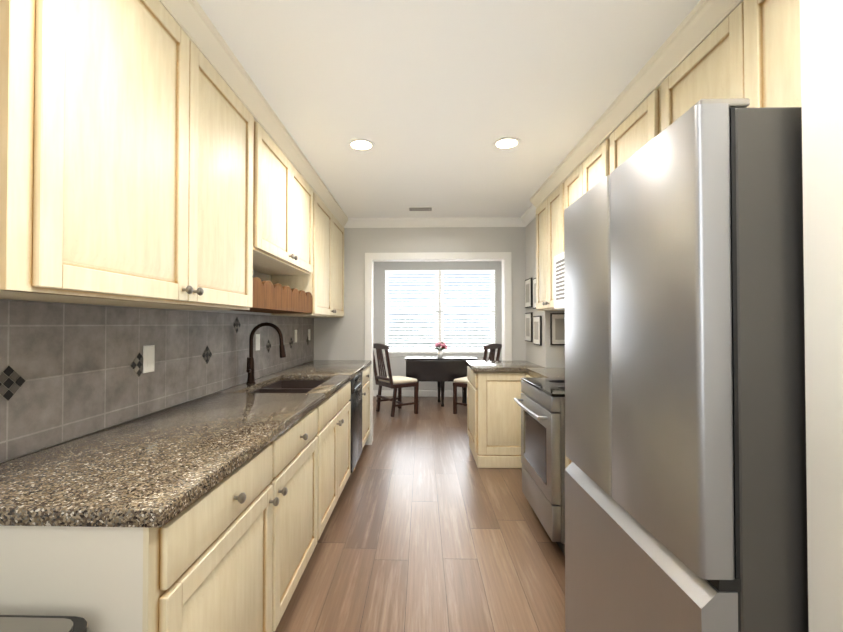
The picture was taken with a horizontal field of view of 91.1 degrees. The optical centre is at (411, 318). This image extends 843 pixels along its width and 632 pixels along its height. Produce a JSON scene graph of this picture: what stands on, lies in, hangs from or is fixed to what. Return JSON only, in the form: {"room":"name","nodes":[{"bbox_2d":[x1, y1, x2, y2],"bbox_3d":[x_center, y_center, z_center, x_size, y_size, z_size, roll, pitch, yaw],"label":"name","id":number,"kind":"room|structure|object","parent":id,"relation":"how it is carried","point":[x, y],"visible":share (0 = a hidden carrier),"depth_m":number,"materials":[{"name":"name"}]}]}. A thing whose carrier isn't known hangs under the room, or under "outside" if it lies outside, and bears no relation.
{"room":"kitchen","nodes":[
{"label":"kitchen","id":0,"kind":"room"},
{"bbox_2d":[0,270,308,462],"bbox_3d":[-1.212,0.099,1.419,0.120,2.440,6.170,0,-1,2],"label":"wall","id":1,"kind":"structure","parent":0,"point":[262,276],"depth_m":2.52,"materials":[{"name":"grey paint"}]},
{"bbox_2d":[0,0,259,311],"bbox_3d":[-0.975,-0.556,1.470,0.343,1.010,1.212,0,-1,2],"label":"upper cabinet","id":2,"kind":"object","parent":1,"relation":"attached to","point":[145,162],"depth_m":1.16,"materials":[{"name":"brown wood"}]},
{"bbox_2d":[159,0,347,226],"bbox_3d":[-0.922,-1.059,2.659,0.395,0.090,3.708,0,-1,2],"label":"crown molding","id":3,"kind":"structure","parent":2,"relation":"attached to","point":[194,22],"depth_m":1.88,"materials":[{"name":"beige wood"}]},
{"bbox_2d":[0,300,313,461],"bbox_3d":[-1.113,0.197,2.700,0.011,0.456,3.600,0,-1,2],"label":"backsplash","id":4,"kind":"structure","parent":1,"relation":"attached to","point":[69,371],"depth_m":1.56,"materials":[{"name":"tile"}]},
{"bbox_2d":[143,345,154,372],"bbox_3d":[-1.131,0.174,1.780,0.006,0.116,0.072,0,-1,2],"label":"electrical outlet plate","id":5,"kind":"object","parent":4,"relation":"attached to","point":[148,357],"visible":1,"depth_m":1.77,"materials":[{"name":"white plastic"}]},
{"bbox_2d":[256,334,259,350],"bbox_3d":[-1.100,0.170,2.960,0.006,0.116,0.072,0,-1,2],"label":"electrical outlet plate","id":6,"kind":"object","parent":4,"relation":"attached to","point":[257,341],"visible":1,"depth_m":2.95,"materials":[{"name":"white plastic"}]},
{"bbox_2d":[294,330,296,341],"bbox_3d":[-1.077,0.163,3.850,0.006,0.116,0.072,0,-1,2],"label":"electrical outlet plate","id":7,"kind":"object","parent":4,"relation":"attached to","point":[295,335],"visible":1,"depth_m":3.83,"materials":[{"name":"white plastic"}]},
{"bbox_2d":[260,125,315,275],"bbox_3d":[-0.944,-0.694,2.658,0.343,0.700,1.100,0,-1,2],"label":"upper cabinet","id":8,"kind":"object","parent":1,"relation":"attached to","point":[287,201],"depth_m":2.59,"materials":[{"name":"brown wood"}]},
{"bbox_2d":[268,194,343,317],"bbox_3d":[-0.913,-0.522,3.865,0.343,1.010,1.240,0,-1,2],"label":"upper cabinet","id":9,"kind":"object","parent":1,"relation":"attached to","point":[321,295],"depth_m":3.43,"materials":[{"name":"brown wood"}]},
{"bbox_2d":[273,396,565,631],"bbox_3d":[0.321,1.381,3.726,5.800,0.060,10.900,0,-1,2],"label":"floor","id":10,"kind":"structure","parent":0,"point":[430,526],"depth_m":2.40,"materials":[{"name":"brown wood"}]},
{"bbox_2d":[0,615,86,631],"bbox_3d":[-0.893,0.953,0.638,0.505,0.710,0.420,0,-1,2],"label":"trash can","id":11,"kind":"object","parent":10,"relation":"on","point":[20,623],"visible":0.94,"depth_m":0.81,"materials":[{"name":"silver metal"}]},
{"bbox_2d":[0,429,287,631],"bbox_3d":[-0.840,0.883,1.264,0.623,0.868,0.766,0,-1,2],"label":"base cabinet","id":12,"kind":"object","parent":10,"relation":"on","point":[233,551],"depth_m":0.94,"materials":[{"name":"brown wood"}]},
{"bbox_2d":[0,360,371,527],"bbox_3d":[-0.797,0.552,2.678,0.640,0.251,3.613,0,-1,2],"label":"countertop","id":13,"kind":"structure","parent":12,"relation":"on","point":[160,468],"depth_m":1.22,"materials":[{"name":"stone"}]},
{"bbox_2d":[246,322,285,383],"bbox_3d":[-0.957,0.225,2.704,0.262,0.402,0.104,0,-1,2],"label":"faucet","id":14,"kind":"object","parent":13,"relation":"on","point":[250,370],"visible":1,"depth_m":2.71,"materials":[{"name":"brown metal"}]},
{"bbox_2d":[284,401,323,611],"bbox_3d":[-0.823,0.892,1.907,0.623,0.868,0.810,0,-1,2],"label":"base cabinet","id":15,"kind":"object","parent":10,"relation":"on","point":[304,452],"depth_m":1.94,"materials":[{"name":"brown wood"}]},
{"bbox_2d":[324,366,369,465],"bbox_3d":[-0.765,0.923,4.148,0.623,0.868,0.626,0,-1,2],"label":"base cabinet","id":16,"kind":"object","parent":10,"relation":"on","point":[337,407],"depth_m":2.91,"materials":[{"name":"brown wood"}]},
{"bbox_2d":[349,372,361,472],"bbox_3d":[-0.758,0.916,3.549,0.607,0.866,0.564,0,-1,2],"label":"dishwasher","id":17,"kind":"object","parent":10,"relation":"on","point":[356,415],"visible":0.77,"depth_m":3.48,"materials":[{"name":"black metal"}]},
{"bbox_2d":[373,343,417,416],"bbox_3d":[-0.263,0.871,6.068,0.550,1.030,0.540,1,-1,-33],"label":"chair","id":18,"kind":"object","parent":10,"relation":"on","point":[393,382],"visible":0.98,"depth_m":5.96,"materials":[{"name":"brown wood"}]},
{"bbox_2d":[405,356,477,406],"bbox_3d":[0.475,1.013,6.719,1.150,0.760,0.484,0,-1,2],"label":"drop-leaf table","id":19,"kind":"object","parent":10,"relation":"on","point":[441,371],"visible":0.85,"depth_m":6.49,"materials":[{"name":"black wood"}]},
{"bbox_2d":[435,341,446,357],"bbox_3d":[0.472,0.497,6.726,0.226,0.272,0.222,0,-1,2],"label":"flowers","id":20,"kind":"object","parent":19,"relation":"on","point":[443,347],"visible":1,"depth_m":6.68,"materials":[{"name":"pink plant"}]},
{"bbox_2d":[453,343,501,413],"bbox_3d":[0.967,0.871,6.036,0.550,1.030,0.540,-1,-1,36],"label":"chair","id":21,"kind":"object","parent":10,"relation":"on","point":[462,381],"visible":0.33,"depth_m":5.95,"materials":[{"name":"brown wood"}]},
{"bbox_2d":[467,366,527,467],"bbox_3d":[0.904,0.922,4.081,0.627,0.868,0.706,0,-1,2],"label":"base cabinet","id":22,"kind":"object","parent":10,"relation":"on","point":[494,420],"visible":0.75,"depth_m":3.74,"materials":[{"name":"beige wood"}]},
{"bbox_2d":[466,360,544,371],"bbox_3d":[0.897,0.466,4.078,0.643,0.039,0.727,0,-1,2],"label":"countertop","id":23,"kind":"structure","parent":22,"relation":"on","point":[494,366],"depth_m":3.90,"materials":[{"name":"stone"}]},
{"bbox_2d":[526,374,536,377],"bbox_3d":[1.234,0.912,3.335,0.446,0.868,0.708,0,-1,2],"label":"base cabinet","id":24,"kind":"object","parent":10,"relation":"on","point":[529,376],"visible":0.06,"depth_m":3.57,"materials":[{"name":"beige wood"}]},
{"bbox_2d":[525,368,564,377],"bbox_3d":[1.235,0.455,3.344,0.448,0.039,0.714,0,-1,2],"label":"countertop","id":25,"kind":"structure","parent":24,"relation":"on","point":[548,372],"depth_m":3.40,"materials":[{"name":"stone"}]},
{"bbox_2d":[514,378,564,555],"bbox_3d":[1.074,0.879,2.628,0.729,0.913,0.706,0,-1,2],"label":"range","id":26,"kind":"object","parent":10,"relation":"on","point":[541,404],"visible":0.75,"depth_m":2.42,"materials":[{"name":"silver metal"}]},
{"bbox_2d":[565,455,571,468],"bbox_3d":[1.129,0.893,1.980,0.586,0.868,0.578,0,-1,2],"label":"base cabinet","id":27,"kind":"object","parent":10,"relation":"on","point":[568,461],"depth_m":2.23,"materials":[{"name":"brown wood"}]},
{"bbox_2d":[564,98,808,631],"bbox_3d":[1.010,0.425,1.271,0.786,1.784,0.830,0,-1,2],"label":"refrigerator","id":28,"kind":"object","parent":10,"relation":"on","point":[685,469],"visible":1,"depth_m":0.90,"materials":[{"name":"grey metal"}]},
{"bbox_2d":[314,227,525,360],"bbox_3d":[0.226,0.142,4.527,2.832,2.440,0.120,0,-1,2],"label":"wall","id":29,"kind":"structure","parent":0,"point":[343,338],"depth_m":4.49,"materials":[{"name":"grey paint"}]},
{"bbox_2d":[344,217,524,227],"bbox_3d":[0.242,-1.034,4.449,1.975,0.090,0.068,0,-1,2],"label":"crown molding","id":30,"kind":"structure","parent":29,"relation":"attached to","point":[434,222],"depth_m":4.44,"materials":[{"name":"white wood"}]},
{"bbox_2d":[365,252,511,444],"bbox_3d":[0.287,0.325,4.522,1.580,2.075,0.156,0,-1,2],"label":"door frame","id":31,"kind":"structure","parent":29,"relation":"attached to","point":[503,257],"depth_m":4.46,"materials":[{"name":"white"}]},
{"bbox_2d":[373,261,501,390],"bbox_3d":[0.570,0.184,7.508,3.900,2.440,0.120,0,-1,2],"label":"wall","id":32,"kind":"structure","parent":0,"point":[398,366],"depth_m":7.46,"materials":[{"name":"grey paint"}]},
{"bbox_2d":[373,390,461,396],"bbox_3d":[0.568,1.348,7.420,3.900,0.110,0.022,0,-1,2],"label":"baseboard","id":33,"kind":"structure","parent":32,"relation":"attached to","point":[431,393],"depth_m":7.41,"materials":[{"name":"white wood"}]},
{"bbox_2d":[383,270,496,356],"bbox_3d":[0.514,-0.093,7.491,2.050,1.563,0.155,0,-1,2],"label":"window","id":34,"kind":"structure","parent":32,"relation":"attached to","point":[439,307],"depth_m":7.47,"materials":[{"name":"white"}]},
{"bbox_2d":[197,0,699,217],"bbox_3d":[0.302,-1.139,3.012,5.800,0.080,9.400,0,-1,2],"label":"ceiling","id":35,"kind":"structure","parent":0,"point":[432,100],"depth_m":1.95,"materials":[{"name":"white paint"}]},
{"bbox_2d":[347,139,374,151],"bbox_3d":[-0.319,-1.101,2.627,0.180,0.005,0.180,0,-1,2],"label":"recessed light","id":36,"kind":"object","parent":35,"relation":"in","point":[362,145],"visible":1,"depth_m":2.63,"materials":[{"name":"white"}]},
{"bbox_2d":[407,206,433,210],"bbox_3d":[0.089,-1.079,4.067,0.260,0.009,0.140,0,-1,2],"label":"ceiling vent","id":37,"kind":"object","parent":35,"relation":"in","point":[425,208],"visible":0.98,"depth_m":4.04,"materials":[{"name":"white metal"}]},
{"bbox_2d":[492,137,521,149],"bbox_3d":[0.601,-1.101,2.603,0.180,0.005,0.180,0,-1,2],"label":"recessed light","id":38,"kind":"object","parent":35,"relation":"in","point":[507,143],"visible":1,"depth_m":2.60,"materials":[{"name":"white"}]},
{"bbox_2d":[525,217,564,367],"bbox_3d":[1.426,0.136,4.085,0.410,2.440,0.700,0,-1,2],"label":"wall jog","id":39,"kind":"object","parent":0,"point":[546,354],"visible":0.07,"depth_m":3.96,"materials":[{"name":"grey paint"}]},
{"bbox_2d":[525,278,532,307],"bbox_3d":[1.213,-0.261,4.276,0.020,0.300,0.240,0,-1,2],"label":"picture frame","id":40,"kind":"object","parent":39,"relation":"attached to","point":[529,293],"visible":1,"depth_m":4.21,"materials":[{"name":"black"}]},
{"bbox_2d":[525,312,532,341],"bbox_3d":[1.213,0.089,4.271,0.020,0.300,0.240,0,-1,2],"label":"picture frame","id":41,"kind":"object","parent":39,"relation":"attached to","point":[529,327],"visible":1,"depth_m":4.21,"materials":[{"name":"black"}]},
{"bbox_2d":[533,278,535,308],"bbox_3d":[1.205,-0.246,3.956,0.020,0.300,0.240,0,-1,2],"label":"picture frame","id":42,"kind":"object","parent":39,"relation":"attached to","point":[534,293],"visible":0.44,"depth_m":4.01,"materials":[{"name":"black"}]},
{"bbox_2d":[533,316,541,345],"bbox_3d":[1.205,0.114,3.951,0.020,0.280,0.240,0,-1,2],"label":"picture frame","id":43,"kind":"object","parent":39,"relation":"attached to","point":[537,330],"visible":1,"depth_m":3.91,"materials":[{"name":"black"}]},
{"bbox_2d":[550,313,564,344],"bbox_3d":[1.339,0.096,3.727,0.165,0.290,0.020,0,-1,2],"label":"picture frame","id":44,"kind":"object","parent":39,"relation":"attached to","point":[557,328],"visible":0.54,"depth_m":3.72,"materials":[{"name":"black"}]},
{"bbox_2d":[800,0,842,631],"bbox_3d":[1.142,0.073,-0.446,0.740,2.440,2.565,0,-1,2],"label":"wall","id":45,"kind":"structure","parent":0,"point":[821,23],"depth_m":0.81,"materials":[{"name":"white paint"}]},
{"bbox_2d":[652,0,801,138],"bbox_3d":[1.233,-0.778,1.319,0.341,0.570,0.935,0,-1,2],"label":"upper cabinet","id":46,"kind":"object","parent":45,"relation":"attached to","point":[750,50],"depth_m":1.31,"materials":[{"name":"brown wood"}]},
{"bbox_2d":[521,0,742,226],"bbox_3d":[1.116,-1.059,2.659,0.133,0.090,3.600,0,-1,2],"label":"crown molding","id":47,"kind":"structure","parent":46,"relation":"attached to","point":[702,21],"depth_m":1.87,"materials":[{"name":"beige wood"}]},
{"bbox_3d":[1.508,0.111,2.280,0.150,2.440,2.905,0,-1,2],"label":"wall","id":48,"kind":"structure","parent":0,"visible":0},
{"bbox_2d":[536,186,564,310],"bbox_3d":[1.287,-0.554,3.381,0.341,0.960,0.726,0,-1,2],"label":"upper cabinet","id":49,"kind":"object","parent":48,"relation":"attached to","point":[548,213],"depth_m":3.39,"materials":[{"name":"beige wood"}]},
{"bbox_2d":[560,142,603,252],"bbox_3d":[1.268,-0.759,2.646,0.341,0.570,0.702,0,-1,2],"label":"upper cabinet","id":50,"kind":"object","parent":48,"relation":"attached to","point":[591,171],"depth_m":2.68,"materials":[{"name":"brown wood"}]},
{"bbox_2d":[554,252,564,309],"bbox_3d":[1.216,-0.262,2.640,0.446,0.395,0.702,0,-1,2],"label":"microwave","id":51,"kind":"object","parent":50,"relation":"attached to","point":[559,292],"visible":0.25,"depth_m":2.86,"materials":[{"name":"white"}]},
{"bbox_2d":[604,93,651,177],"bbox_3d":[1.252,-0.548,2.038,0.341,1.010,0.460,0,-1,2],"label":"upper cabinet","id":52,"kind":"object","parent":48,"relation":"attached to","point":[635,131],"depth_m":2.05,"materials":[{"name":"brown wood"}]},
{"label":"outside","id":53,"kind":"structure","parent":0,"visible":0},
{"bbox_2d":[388,274,491,348],"bbox_3d":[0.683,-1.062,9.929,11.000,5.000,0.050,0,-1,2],"label":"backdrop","id":54,"kind":"structure","parent":53,"point":[444,309],"depth_m":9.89,"materials":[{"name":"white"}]}
]}

